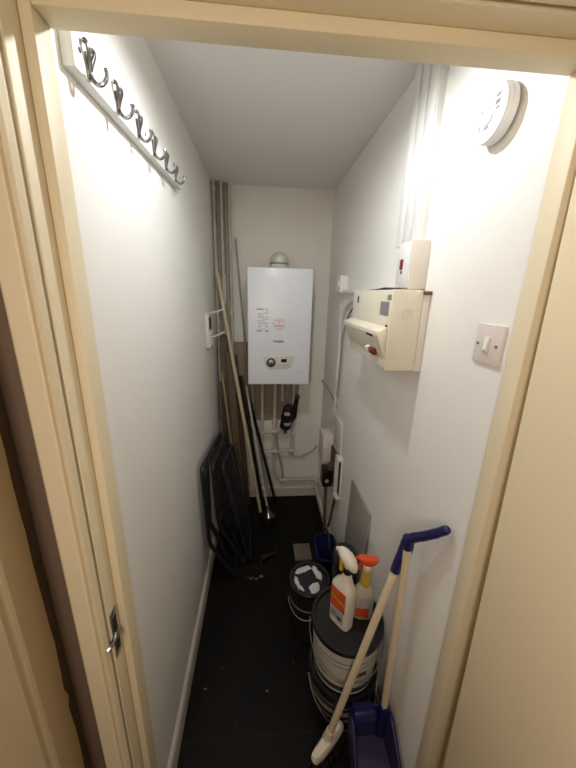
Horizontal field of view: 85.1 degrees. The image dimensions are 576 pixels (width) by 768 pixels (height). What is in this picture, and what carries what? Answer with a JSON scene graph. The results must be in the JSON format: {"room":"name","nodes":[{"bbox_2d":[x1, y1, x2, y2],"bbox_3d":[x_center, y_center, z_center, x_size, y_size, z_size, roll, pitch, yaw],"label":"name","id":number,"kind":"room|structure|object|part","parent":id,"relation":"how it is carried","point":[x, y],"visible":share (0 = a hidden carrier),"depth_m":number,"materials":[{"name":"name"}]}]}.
{"room":"utility closet","nodes":[
{"label":"utility closet","id":0,"kind":"room"},
{"bbox_2d":[0,386,91,767],"bbox_3d":[-0.419,0.595,-0.293,0.120,2.300,1.772,0,16,-5],"label":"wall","id":1,"kind":"structure","parent":0,"point":[20,554],"depth_m":0.53,"materials":[{"name":"paint"}]},
{"bbox_2d":[0,559,59,767],"bbox_3d":[-0.413,0.510,0.449,0.018,2.050,0.138,0,16,-5],"label":"door frame","id":2,"kind":"structure","parent":1,"relation":"attached to","point":[26,741],"depth_m":0.47,"materials":[{"name":"paint"}]},
{"bbox_2d":[0,286,105,767],"bbox_3d":[-0.473,0.459,0.635,0.165,2.040,0.088,0,16,-5],"label":"wall","id":3,"kind":"structure","parent":0,"point":[10,379],"depth_m":0.53,"materials":[{"name":"beige paint"}]},
{"bbox_2d":[0,0,575,767],"bbox_3d":[0.051,0.460,0.670,0.898,2.045,0.105,0,16,-5],"label":"door frame","id":4,"kind":"structure","parent":3,"relation":"attached to","point":[177,20],"depth_m":0.45,"materials":[{"name":"beige paint"}]},
{"bbox_3d":[-0.349,0.501,0.636,0.002,0.115,0.023,0,16,-5],"label":"strike plate","id":5,"kind":"part","parent":4,"relation":"part of","materials":[{"name":"silver metal"}]},
{"bbox_2d":[50,28,221,767],"bbox_3d":[-0.496,0.066,1.520,0.100,2.300,1.830,0,16,-5],"label":"wall","id":6,"kind":"structure","parent":0,"point":[148,243],"depth_m":0.94,"materials":[{"name":"paint"}]},
{"bbox_2d":[58,30,184,189],"bbox_3d":[-0.358,-0.635,0.826,0.056,0.076,0.697,0,16,-5],"label":"coat rack","id":7,"kind":"object","parent":6,"relation":"attached to","point":[78,58],"visible":1,"depth_m":0.62,"materials":[{"name":"white wood"}]},
{"bbox_2d":[167,496,224,767],"bbox_3d":[-0.462,1.139,1.785,0.016,0.094,1.730,0,16,-5],"label":"baseboard","id":8,"kind":"structure","parent":6,"relation":"attached to","point":[181,716],"depth_m":1.36,"materials":[{"name":"paint"}]},
{"bbox_2d":[204,308,224,347],"bbox_3d":[-0.447,-0.336,1.858,0.062,0.215,0.218,5,17,13],"label":"control box","id":9,"kind":"object","parent":6,"relation":"attached to","point":[209,336],"visible":1,"depth_m":1.78,"materials":[{"name":"beige plastic"}]},
{"bbox_2d":[211,180,221,421],"bbox_3d":[-0.482,-0.483,2.155,0.029,1.599,0.029,0,16,-5],"label":"pipe","id":10,"kind":"object","parent":6,"relation":"attached to","point":[213,186],"visible":0.96,"depth_m":2.09,"materials":[{"name":"grey metal"}]},
{"bbox_2d":[177,495,350,767],"bbox_3d":[0.363,1.461,1.028,1.900,0.060,3.690,0,16,-5],"label":"floor","id":11,"kind":"structure","parent":0,"point":[248,647],"depth_m":1.44,"materials":[{"name":"tile"}]},
{"bbox_2d":[220,381,229,508],"bbox_3d":[-0.464,0.483,2.337,0.043,1.035,0.037,-9,19,-32],"label":"board","id":12,"kind":"object","parent":11,"relation":"on","point":[223,409],"visible":0.43,"depth_m":2.27,"materials":[{"name":"brown wood"}]},
{"bbox_2d":[200,433,250,576],"bbox_3d":[-0.350,0.712,1.959,0.235,0.819,0.648,0,16,-5],"label":"drying rack","id":13,"kind":"object","parent":11,"relation":"on","point":[221,470],"visible":1,"depth_m":1.89,"materials":[{"name":"black metal"}]},
{"bbox_3d":[-0.371,0.778,1.735,0.176,0.799,0.012,-12,21,-39],"label":"hanging rail","id":14,"kind":"part","parent":13,"relation":"part of","materials":[{"name":"black metal"}]},
{"bbox_3d":[-0.383,0.769,1.781,0.048,0.790,0.173,15,21,38],"label":"hanging rail","id":15,"kind":"part","parent":13,"relation":"part of","materials":[{"name":"black metal"}]},
{"bbox_3d":[-0.400,0.764,1.815,0.074,0.781,0.191,12,19,31],"label":"hanging rail","id":16,"kind":"part","parent":13,"relation":"part of","materials":[{"name":"black metal"}]},
{"bbox_3d":[-0.386,0.743,1.924,0.121,0.760,0.086,-7,18,-28],"label":"hanging rail","id":17,"kind":"part","parent":13,"relation":"part of","materials":[{"name":"black metal"}]},
{"bbox_3d":[-0.383,0.750,1.882,0.131,0.770,0.064,-10,20,-35],"label":"hanging rail","id":18,"kind":"part","parent":13,"relation":"part of","materials":[{"name":"black metal"}]},
{"bbox_3d":[-0.399,0.739,1.952,0.120,0.751,0.103,0,16,-5],"label":"hanging rail","id":19,"kind":"part","parent":13,"relation":"part of","materials":[{"name":"black metal"}]},
{"bbox_3d":[-0.405,0.729,2.002,0.115,0.741,0.126,0,16,-5],"label":"hanging rail","id":20,"kind":"part","parent":13,"relation":"part of","materials":[{"name":"black metal"}]},
{"bbox_3d":[-0.406,0.707,2.114,0.084,0.722,0.178,-4,17,-20],"label":"hanging rail","id":21,"kind":"part","parent":13,"relation":"part of","materials":[{"name":"black metal"}]},
{"bbox_3d":[-0.410,0.720,2.053,0.110,0.731,0.149,0,16,-5],"label":"hanging rail","id":22,"kind":"part","parent":13,"relation":"part of","materials":[{"name":"black metal"}]},
{"bbox_3d":[-0.359,0.726,2.043,0.143,0.725,0.078,0,16,-5],"label":"hanging rail","id":23,"kind":"part","parent":13,"relation":"part of","materials":[{"name":"black metal"}]},
{"bbox_3d":[-0.350,0.719,2.009,0.172,0.777,0.556,0,16,-5],"label":"frame","id":24,"kind":"part","parent":13,"relation":"part of","materials":[{"name":"black metal"}]},
{"bbox_3d":[-0.351,0.739,1.985,0.148,0.734,0.060,-1,16,-8],"label":"hanging rail","id":25,"kind":"part","parent":13,"relation":"part of","materials":[{"name":"black metal"}]},
{"bbox_3d":[-0.338,0.759,1.887,0.171,0.751,0.024,-7,18,-27],"label":"hanging rail","id":26,"kind":"part","parent":13,"relation":"part of","materials":[{"name":"black metal"}]},
{"bbox_3d":[-0.336,0.769,1.836,0.189,0.760,0.014,-10,20,-35],"label":"hanging rail","id":27,"kind":"part","parent":13,"relation":"part of","materials":[{"name":"black metal"}]},
{"bbox_3d":[-0.343,0.749,1.936,0.158,0.742,0.043,-4,17,-19],"label":"hanging rail","id":28,"kind":"part","parent":13,"relation":"part of","materials":[{"name":"black metal"}]},
{"bbox_3d":[-0.373,0.694,2.183,0.090,0.708,0.129,-7,18,-28],"label":"hanging rail","id":29,"kind":"part","parent":13,"relation":"part of","materials":[{"name":"black metal"}]},
{"bbox_3d":[-0.367,0.707,2.125,0.103,0.716,0.108,-8,19,-30],"label":"hanging rail","id":30,"kind":"part","parent":13,"relation":"part of","materials":[{"name":"black metal"}]},
{"bbox_3d":[-0.323,0.746,2.050,0.164,0.700,0.373,0,16,-5],"label":"leg frame","id":31,"kind":"part","parent":13,"relation":"part of","materials":[{"name":"black metal"}]},
{"bbox_3d":[-0.311,0.786,1.910,0.157,0.686,0.010,1,16,-3],"label":"hanging rail","id":32,"kind":"part","parent":13,"relation":"part of","materials":[{"name":"black metal"}]},
{"bbox_3d":[-0.314,0.775,1.960,0.152,0.680,0.010,2,16,1],"label":"hanging rail","id":33,"kind":"part","parent":13,"relation":"part of","materials":[{"name":"black metal"}]},
{"bbox_3d":[-0.317,0.764,2.010,0.148,0.674,0.010,3,16,5],"label":"hanging rail","id":34,"kind":"part","parent":13,"relation":"part of","materials":[{"name":"black metal"}]},
{"bbox_3d":[-0.320,0.752,2.060,0.144,0.667,0.010,4,16,9],"label":"hanging rail","id":35,"kind":"part","parent":13,"relation":"part of","materials":[{"name":"black metal"}]},
{"bbox_3d":[-0.323,0.741,2.111,0.141,0.661,0.009,6,17,14],"label":"hanging rail","id":36,"kind":"part","parent":13,"relation":"part of","materials":[{"name":"black metal"}]},
{"bbox_3d":[-0.326,0.729,2.161,0.140,0.655,0.009,7,17,18],"label":"hanging rail","id":37,"kind":"part","parent":13,"relation":"part of","materials":[{"name":"black metal"}]},
{"bbox_2d":[219,335,236,499],"bbox_3d":[-0.435,0.318,2.333,0.095,1.357,0.040,-5,17,-21],"label":"board","id":38,"kind":"object","parent":11,"relation":"on","point":[223,338],"visible":0.24,"depth_m":2.20,"materials":[{"name":"brown wood"}]},
{"bbox_2d":[221,371,239,511],"bbox_3d":[-0.414,0.452,2.304,0.130,1.116,0.017,4,16,10],"label":"board","id":39,"kind":"object","parent":11,"relation":"on","point":[222,377],"visible":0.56,"depth_m":2.22,"materials":[{"name":"brown wood"}]},
{"bbox_2d":[226,352,241,507],"bbox_3d":[-0.389,0.378,2.329,0.110,1.247,0.033,7,17,18],"label":"board","id":40,"kind":"object","parent":11,"relation":"on","point":[231,381],"visible":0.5,"depth_m":2.27,"materials":[{"name":"brown wood"}]},
{"bbox_2d":[215,272,261,512],"bbox_3d":[-0.335,0.139,2.230,0.317,1.764,0.027,5,17,11],"label":"wooden pole","id":41,"kind":"object","parent":11,"relation":"on","point":[216,273],"visible":0.98,"depth_m":2.19,"materials":[{"name":"brown wood"}]},
{"bbox_2d":[234,355,249,504],"bbox_3d":[-0.351,0.383,2.370,0.132,1.218,0.025,7,17,17],"label":"board","id":42,"kind":"object","parent":11,"relation":"on","point":[240,423],"visible":0.56,"depth_m":2.40,"materials":[{"name":"brown wood"}]},
{"bbox_2d":[239,375,264,512],"bbox_3d":[-0.260,0.468,2.321,0.222,1.073,0.026,9,18,24],"label":"pole","id":43,"kind":"object","parent":11,"relation":"on","point":[240,376],"visible":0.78,"depth_m":2.30,"materials":[{"name":"black plastic"}]},
{"bbox_2d":[245,568,258,578],"bbox_3d":[-0.222,1.154,1.907,0.060,0.007,0.095,9,18,25],"label":"cord","id":44,"kind":"object","parent":11,"relation":"on","point":[250,568],"visible":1,"depth_m":1.91,"materials":[{"name":"black plastic"}]},
{"bbox_2d":[245,386,276,525],"bbox_3d":[-0.214,0.532,2.268,0.316,1.002,0.123,11,19,30],"label":"pole","id":45,"kind":"object","parent":11,"relation":"on","point":[268,518],"visible":1,"depth_m":2.30,"materials":[{"name":"grey metal"}]},
{"bbox_2d":[263,505,273,518],"bbox_3d":[-0.144,0.946,2.333,0.079,0.091,0.079,0,16,-5],"label":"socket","id":46,"kind":"object","parent":45,"relation":"attached to","point":[268,514],"depth_m":2.32,"materials":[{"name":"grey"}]},
{"bbox_2d":[250,401,276,504],"bbox_3d":[-0.188,0.547,2.413,0.222,0.873,0.022,2,16,1],"label":"pole","id":47,"kind":"object","parent":11,"relation":"on","point":[252,409],"visible":0.88,"depth_m":2.40,"materials":[{"name":"black plastic"}]},
{"bbox_2d":[259,551,277,564],"bbox_3d":[-0.133,1.120,2.043,0.066,0.003,0.157,16,22,41],"label":"scrap","id":48,"kind":"object","parent":11,"relation":"on","point":[265,557],"visible":1,"depth_m":2.04,"materials":[{"name":"plastic"}]},
{"bbox_2d":[293,543,311,560],"bbox_3d":[0.095,1.111,2.077,0.110,0.012,0.135,0,16,-5],"label":"offcut","id":49,"kind":"object","parent":11,"relation":"on","point":[302,552],"visible":0.98,"depth_m":2.07,"materials":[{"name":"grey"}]},
{"bbox_2d":[288,561,329,641],"bbox_3d":[0.100,1.101,1.580,0.209,0.310,0.213,0,16,-5],"label":"paint bucket","id":50,"kind":"object","parent":11,"relation":"on","point":[307,579],"visible":0.77,"depth_m":1.52,"materials":[{"name":"plastic"}]},
{"bbox_3d":[0.078,1.082,1.498,0.184,0.054,0.058,7,17,17],"label":"wire handle","id":51,"kind":"part","parent":50,"relation":"part of","materials":[{"name":"silver metal"}]},
{"bbox_3d":[0.106,0.962,1.545,0.204,0.024,0.204,0,16,-5],"label":"lid","id":52,"kind":"part","parent":50,"relation":"part of","materials":[{"name":"black plastic"}]},
{"bbox_2d":[314,527,335,585],"bbox_3d":[0.227,1.013,1.883,0.130,0.316,0.216,0,16,-5],"label":"caddy","id":53,"kind":"object","parent":11,"relation":"on","point":[324,542],"visible":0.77,"depth_m":1.95,"materials":[{"name":"blue plastic"}]},
{"bbox_3d":[0.229,0.921,1.857,0.012,0.126,0.192,0,16,-5],"label":"handle","id":54,"kind":"part","parent":53,"relation":"part of","materials":[{"name":"black plastic"}]},
{"bbox_2d":[308,642,376,734],"bbox_3d":[0.218,1.227,1.296,0.284,0.232,0.282,0,16,-5],"label":"paint bucket","id":55,"kind":"object","parent":11,"relation":"on","point":[324,700],"visible":0.42,"depth_m":1.20,"materials":[{"name":"plastic"}]},
{"bbox_3d":[0.224,1.222,1.230,0.284,0.114,0.156,0,16,-5],"label":"wire handle","id":56,"kind":"part","parent":55,"relation":"part of","materials":[{"name":"silver metal"}]},
{"bbox_3d":[0.221,1.126,1.272,0.272,0.024,0.272,0,16,-5],"label":"lid","id":57,"kind":"part","parent":55,"relation":"part of","materials":[{"name":"plastic"}]},
{"bbox_2d":[309,585,384,694],"bbox_3d":[0.224,1.001,1.231,0.287,0.238,0.284,0,16,-5],"label":"paint bucket","id":58,"kind":"object","parent":55,"relation":"on","point":[335,650],"visible":0.72,"depth_m":1.15,"materials":[{"name":"plastic"}]},
{"bbox_2d":[330,546,357,631],"bbox_3d":[0.203,0.741,1.145,0.055,0.327,0.094,-12,21,-38],"label":"spray bottle","id":59,"kind":"object","parent":58,"relation":"on","point":[343,591],"visible":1,"depth_m":1.12,"materials":[{"name":"beige plastic"}]},
{"bbox_3d":[0.220,0.991,1.164,0.285,0.104,0.162,3,16,4],"label":"wire handle","id":60,"kind":"part","parent":58,"relation":"part of","materials":[{"name":"silver metal"}]},
{"bbox_3d":[0.227,0.897,1.206,0.274,0.024,0.274,0,16,-5],"label":"lid","id":61,"kind":"part","parent":58,"relation":"part of","materials":[{"name":"black plastic"}]},
{"bbox_2d":[354,554,378,619],"bbox_3d":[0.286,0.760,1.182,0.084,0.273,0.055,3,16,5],"label":"spray bottle","id":62,"kind":"object","parent":58,"relation":"on","point":[364,599],"visible":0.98,"depth_m":1.17,"materials":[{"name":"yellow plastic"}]},
{"bbox_2d":[331,542,355,584],"bbox_3d":[0.256,1.010,1.525,0.106,0.522,0.106,0,16,-5],"label":"bin","id":63,"kind":"object","parent":11,"relation":"on","point":[336,559],"visible":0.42,"depth_m":1.45,"materials":[{"name":"black plastic"}]},
{"bbox_3d":[0.262,0.787,1.460,0.106,0.057,0.106,0,16,-5],"label":"lid","id":64,"kind":"part","parent":63,"relation":"part of","materials":[{"name":"plastic"}]},
{"bbox_2d":[344,480,370,585],"bbox_3d":[0.323,0.884,1.572,0.028,0.742,0.282,0,16,-5],"label":"board","id":65,"kind":"object","parent":11,"relation":"on","point":[358,516],"visible":0.49,"depth_m":1.49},
{"bbox_2d":[309,539,412,767],"bbox_3d":[0.212,0.904,1.048,0.264,0.986,0.106,-3,17,-14],"label":"broom","id":66,"kind":"object","parent":11,"relation":"on","point":[334,731],"visible":0.94,"depth_m":1.05,"materials":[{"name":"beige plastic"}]},
{"bbox_2d":[322,725,334,742],"bbox_3d":[0.146,1.265,1.133,0.044,0.056,0.040,0,16,-5],"label":"socket","id":67,"kind":"object","parent":66,"relation":"attached to","point":[328,736],"depth_m":1.12,"materials":[{"name":"beige plastic"}]},
{"bbox_2d":[347,525,450,767],"bbox_3d":[0.303,0.883,0.908,0.170,1.107,0.284,0,16,-5],"label":"dustpan","id":68,"kind":"object","parent":11,"relation":"on","point":[371,733],"visible":1,"depth_m":1.08,"materials":[{"name":"blue plastic"}]},
{"bbox_2d":[352,701,375,723],"bbox_3d":[0.266,1.168,1.108,0.075,0.068,0.055,0,16,-5],"label":"hood","id":69,"kind":"object","parent":68,"relation":"attached to","point":[363,712],"depth_m":1.09,"materials":[{"name":"blue plastic"}]},
{"bbox_2d":[375,700,389,737],"bbox_3d":[0.338,1.210,1.134,0.032,0.162,0.038,0,16,-5],"label":"socket","id":70,"kind":"object","parent":68,"relation":"attached to","point":[382,724],"depth_m":1.12,"materials":[{"name":"blue plastic"}]},
{"bbox_2d":[215,184,333,486],"bbox_3d":[-0.122,-0.176,2.384,0.788,2.300,0.102,0,16,-5],"label":"wall","id":71,"kind":"structure","parent":0,"point":[296,223],"depth_m":2.17,"materials":[{"name":"paint"}]},
{"bbox_2d":[234,238,246,358],"bbox_3d":[-0.324,-0.571,2.177,0.075,0.806,0.012,0,16,-5],"label":"rod","id":72,"kind":"object","parent":71,"relation":"attached to","point":[234,238],"visible":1,"depth_m":2.17,"materials":[{"name":"grey metal"}]},
{"bbox_2d":[243,486,314,496],"bbox_3d":[-0.145,0.903,2.639,0.758,0.085,0.015,0,16,-5],"label":"baseboard","id":73,"kind":"structure","parent":71,"relation":"attached to","point":[278,490],"depth_m":2.64,"materials":[{"name":"paint"}]},
{"bbox_2d":[247,252,313,383],"bbox_3d":[-0.062,-0.432,2.071,0.392,0.817,0.362,0,16,-5],"label":"boiler","id":74,"kind":"object","parent":71,"relation":"attached to","point":[279,296],"visible":1,"depth_m":1.93,"materials":[{"name":"white metal"}]},
{"bbox_2d":[252,384,256,435],"bbox_3d":[-0.249,0.163,2.374,0.051,0.506,0.020,0,16,-5],"label":"pipe","id":75,"kind":"object","parent":74,"relation":"attached to","point":[252,384],"visible":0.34,"depth_m":2.35,"materials":[{"name":"metal"}]},
{"bbox_2d":[260,384,268,485],"bbox_3d":[-0.180,0.375,2.431,0.075,0.941,0.037,0,16,-5],"label":"pipe","id":76,"kind":"object","parent":74,"relation":"attached to","point":[262,385],"visible":0.84,"depth_m":2.41,"materials":[{"name":"metal"}]},
{"bbox_3d":[-0.106,-0.133,1.977,0.042,0.042,0.022,0,16,-5],"label":"dial knob","id":77,"kind":"part","parent":74,"relation":"part of","materials":[{"name":"silver metal"}]},
{"bbox_3d":[-0.060,-0.135,1.993,0.198,0.086,0.004,0,16,-5],"label":"control panel","id":78,"kind":"part","parent":74,"relation":"part of","materials":[{"name":"white plastic"}]},
{"bbox_2d":[281,384,283,400],"bbox_3d":[-0.041,0.024,2.356,0.020,0.217,0.020,0,16,-5],"label":"pipe","id":79,"kind":"object","parent":74,"relation":"attached to","point":[282,385],"visible":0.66,"depth_m":2.36,"materials":[{"name":"white metal"}]},
{"bbox_2d":[290,384,294,455],"bbox_3d":[0.038,0.245,2.427,0.032,0.677,0.032,0,16,-5],"label":"pipe","id":80,"kind":"object","parent":74,"relation":"attached to","point":[293,387],"visible":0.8,"depth_m":2.45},
{"bbox_2d":[272,384,317,488],"bbox_3d":[0.067,0.403,2.453,0.384,0.994,0.051,0,16,-5],"label":"pipe","id":81,"kind":"object","parent":74,"relation":"attached to","point":[274,420],"visible":0.88,"depth_m":2.49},
{"bbox_2d":[263,429,283,433],"bbox_3d":[-0.106,0.366,2.417,0.179,0.040,0.035,0,16,-5],"label":"pipe","id":82,"kind":"object","parent":81,"relation":"attached to","point":[273,431],"visible":0.9,"depth_m":2.41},
{"bbox_2d":[279,395,299,433],"bbox_3d":[0.010,0.225,2.351,0.146,0.316,0.096,0,16,-5],"label":"filter","id":83,"kind":"object","parent":82,"relation":"attached to","point":[289,413],"visible":1,"depth_m":2.32,"materials":[{"name":"black plastic"}]},
{"bbox_2d":[279,404,294,430],"bbox_3d":[-0.007,0.250,2.357,0.112,0.197,0.096,0,16,-5],"label":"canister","id":84,"kind":"object","parent":83,"relation":"on","point":[288,413],"depth_m":2.32,"materials":[{"name":"black plastic"}]},
{"bbox_2d":[264,448,292,453],"bbox_3d":[-0.080,0.528,2.467,0.238,0.040,0.035,0,16,-5],"label":"pipe","id":85,"kind":"object","parent":81,"relation":"attached to","point":[289,450],"visible":0.94,"depth_m":2.46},
{"bbox_2d":[275,434,282,478],"bbox_3d":[-0.067,0.578,2.484,0.075,0.402,0.020,-4,17,-18],"label":"pipe","id":86,"kind":"object","parent":81,"relation":"attached to","point":[275,434],"visible":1,"depth_m":2.47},
{"bbox_2d":[293,445,316,457],"bbox_3d":[0.136,0.534,2.522,0.198,0.133,0.044,5,16,10],"label":"cable","id":87,"kind":"object","parent":71,"relation":"attached to","point":[316,445],"visible":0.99,"depth_m":2.54,"materials":[{"name":"grey plastic"}]},
{"bbox_2d":[145,38,417,189],"bbox_3d":[-0.021,-1.058,1.199,0.988,0.060,1.890,0,16,-5],"label":"ceiling","id":88,"kind":"structure","parent":0,"point":[251,116],"depth_m":1.14,"materials":[{"name":"white paint"}]},
{"bbox_2d":[216,182,223,334],"bbox_3d":[-0.460,-0.488,2.176,0.032,1.599,0.032,0,16,-5],"label":"pipe","id":89,"kind":"object","parent":88,"relation":"attached to","point":[217,183],"visible":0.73,"depth_m":2.04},
{"bbox_2d":[219,181,224,274],"bbox_3d":[-0.423,-0.987,2.012,0.018,0.549,0.018,0,16,-5],"label":"pipe","id":90,"kind":"object","parent":88,"relation":"attached to","point":[220,182],"visible":1,"depth_m":2.00,"materials":[{"name":"grey metal"}]},
{"bbox_2d":[223,182,230,351],"bbox_3d":[-0.413,-0.452,2.198,0.038,1.679,0.038,0,16,-5],"label":"pipe","id":91,"kind":"object","parent":88,"relation":"attached to","point":[228,309],"visible":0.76,"depth_m":2.07,"materials":[{"name":"grey metal"}]},
{"bbox_2d":[227,182,233,352],"bbox_3d":[-0.387,-0.533,2.159,0.029,1.499,0.029,0,16,-5],"label":"pipe","id":92,"kind":"object","parent":88,"relation":"attached to","point":[229,204],"visible":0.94,"depth_m":2.07,"materials":[{"name":"grey metal"}]},
{"bbox_2d":[317,65,569,767],"bbox_3d":[0.390,0.070,1.584,0.100,2.300,1.850,0,16,-5],"label":"wall","id":93,"kind":"structure","parent":0,"point":[414,443],"depth_m":0.87,"materials":[{"name":"paint"}]},
{"bbox_2d":[314,485,322,515],"bbox_3d":[0.237,0.881,2.400,0.022,0.021,0.340,0,16,-5],"label":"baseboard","id":94,"kind":"structure","parent":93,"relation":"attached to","point":[315,486],"depth_m":2.38,"materials":[{"name":"white wood"}]},
{"bbox_2d":[318,428,333,462],"bbox_3d":[0.258,0.415,2.145,0.068,0.192,0.144,0,16,-5],"label":"junction box","id":95,"kind":"object","parent":93,"relation":"attached to","point":[326,437],"visible":0.95,"depth_m":2.09,"materials":[{"name":"beige plastic"}]},
{"bbox_2d":[320,445,337,532],"bbox_3d":[0.259,0.758,2.075,0.075,0.700,0.175,0,16,-5],"label":"vacuum cleaner","id":96,"kind":"object","parent":93,"relation":"attached to","point":[327,470],"visible":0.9,"depth_m":2.04,"materials":[{"name":"black plastic"}]},
{"bbox_2d":[327,498,335,526],"bbox_3d":[0.279,0.828,2.016,0.019,0.307,0.127,0,16,-5],"label":"cable","id":97,"kind":"object","parent":93,"relation":"hanging from","point":[334,500],"visible":0.94,"depth_m":2.00,"materials":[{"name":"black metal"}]},
{"bbox_2d":[333,454,342,499],"bbox_3d":[0.298,0.558,1.882,0.030,0.268,0.071,0,16,-5],"label":"frame","id":98,"kind":"object","parent":93,"relation":"attached to","point":[338,459],"visible":0.99,"depth_m":1.88,"materials":[{"name":"beige plastic"}]},
{"bbox_2d":[333,415,343,454],"bbox_3d":[0.306,0.307,1.911,0.012,0.190,0.165,0,16,-5],"label":"plate","id":99,"kind":"object","parent":93,"relation":"attached to","point":[338,429],"visible":1,"depth_m":1.88,"materials":[{"name":"beige plastic"}]},
{"bbox_2d":[336,275,347,292],"bbox_3d":[0.302,-0.562,1.773,0.046,0.095,0.104,0,16,-5],"label":"box","id":100,"kind":"object","parent":93,"relation":"attached to","point":[342,280],"visible":0.98,"depth_m":1.73,"materials":[{"name":"beige plastic"}]},
{"bbox_2d":[327,294,342,421],"bbox_3d":[0.297,-0.133,2.011,0.009,0.856,0.166,0,16,-5],"label":"cable","id":101,"kind":"object","parent":100,"relation":"attached to","point":[341,294],"visible":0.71,"depth_m":1.90,"materials":[{"name":"white plastic"}]},
{"bbox_3d":[0.287,-0.564,1.772,0.009,0.092,0.104,0,16,-5],"label":"plate","id":102,"kind":"part","parent":100,"relation":"part of","materials":[{"name":"white plastic"}]},
{"bbox_2d":[315,488,379,702],"bbox_3d":[0.308,1.137,1.848,0.014,0.102,1.730,0,16,-5],"label":"baseboard","id":103,"kind":"structure","parent":93,"relation":"attached to","point":[372,698],"depth_m":2.14,"materials":[{"name":"paint"}]},
{"bbox_2d":[343,289,371,293],"bbox_3d":[0.335,-0.440,1.501,0.026,0.020,0.495,0,16,-5],"label":"cable trunking","id":104,"kind":"object","parent":93,"relation":"attached to","point":[344,291],"visible":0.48,"depth_m":1.60,"materials":[{"name":"white plastic"}]},
{"bbox_2d":[344,287,431,370],"bbox_3d":[0.311,-0.208,1.089,0.140,0.238,0.414,0,16,-5],"label":"box","id":105,"kind":"object","parent":93,"relation":"attached to","point":[387,326],"visible":1,"depth_m":0.91,"materials":[{"name":"beige plastic"}]},
{"bbox_2d":[330,299,353,428],"bbox_3d":[0.303,-0.019,1.669,0.037,0.847,0.638,2,16,0],"label":"cable","id":106,"kind":"object","parent":105,"relation":"attached to","point":[351,301],"visible":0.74,"depth_m":1.87,"materials":[{"name":"white plastic"}]},
{"bbox_2d":[336,307,352,396],"bbox_3d":[0.305,-0.115,1.588,0.029,0.552,0.538,2,16,2],"label":"cable","id":107,"kind":"object","parent":105,"relation":"attached to","point":[351,309],"visible":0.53,"depth_m":1.81,"materials":[{"name":"grey plastic"}]},
{"bbox_2d":[368,346,376,354],"bbox_3d":[0.266,-0.105,0.989,0.016,0.020,0.050,0,16,-5],"label":"switch","id":108,"kind":"object","parent":105,"relation":"attached to","point":[371,349],"depth_m":0.97,"materials":[{"name":"red plastic"}]},
{"bbox_3d":[0.329,-0.150,0.899,0.087,0.230,0.012,0,16,-5],"label":"plate","id":109,"kind":"part","parent":105,"relation":"part of","materials":[{"name":"beige plastic"}]},
{"bbox_2d":[396,63,423,247],"bbox_3d":[0.381,-0.689,0.966,0.022,0.496,0.050,0,16,-5],"label":"cable trunking","id":110,"kind":"object","parent":93,"relation":"attached to","point":[420,66],"visible":0.44,"depth_m":0.95,"materials":[{"name":"white plastic"}]},
{"bbox_2d":[395,239,431,289],"bbox_3d":[0.363,-0.348,0.926,0.063,0.133,0.086,0,16,-5],"label":"switch","id":111,"kind":"object","parent":93,"relation":"attached to","point":[413,256],"visible":0.95,"depth_m":0.89,"materials":[{"name":"beige plastic"}]},
{"bbox_3d":[0.340,-0.348,0.924,0.005,0.126,0.082,0,16,-5],"label":"plate","id":112,"kind":"part","parent":111,"relation":"part of","materials":[{"name":"white plastic"}]},
{"bbox_2d":[403,63,432,242],"bbox_3d":[0.386,-0.673,0.914,0.022,0.496,0.050,0,16,-5],"label":"cable trunking","id":113,"kind":"object","parent":93,"relation":"attached to","point":[427,71],"visible":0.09,"depth_m":0.91,"materials":[{"name":"white plastic"}]},
{"bbox_2d":[411,64,448,239],"bbox_3d":[0.390,-0.658,0.862,0.022,0.496,0.052,0,16,-5],"label":"cable trunking","id":114,"kind":"object","parent":93,"relation":"attached to","point":[439,74],"visible":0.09,"depth_m":0.85,"materials":[{"name":"white plastic"}]},
{"bbox_2d":[472,323,507,367],"bbox_3d":[0.411,-0.082,0.648,0.013,0.082,0.079,0,16,-5],"label":"light switch","id":115,"kind":"object","parent":93,"relation":"attached to","point":[490,338],"visible":1,"depth_m":0.64,"materials":[{"name":"white plastic"}]},
{"bbox_3d":[0.410,-0.081,0.648,0.004,0.034,0.016,0,16,-5],"label":"rocker frame","id":116,"kind":"part","parent":115,"relation":"part of","materials":[{"name":"white plastic"}]},
{"bbox_2d":[473,79,520,145],"bbox_3d":[0.406,-0.527,0.614,0.030,0.099,0.099,0,16,-5],"label":"smoke detector","id":117,"kind":"object","parent":93,"relation":"attached to","point":[497,110],"visible":1,"depth_m":0.60,"materials":[{"name":"white plastic"}]},
{"bbox_2d":[444,177,575,767],"bbox_3d":[0.457,0.595,0.337,0.034,1.977,0.779,0,16,-5],"label":"door","id":118,"kind":"structure","parent":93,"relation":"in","point":[516,707],"depth_m":0.54,"materials":[{"name":"beige paint"}]}
]}

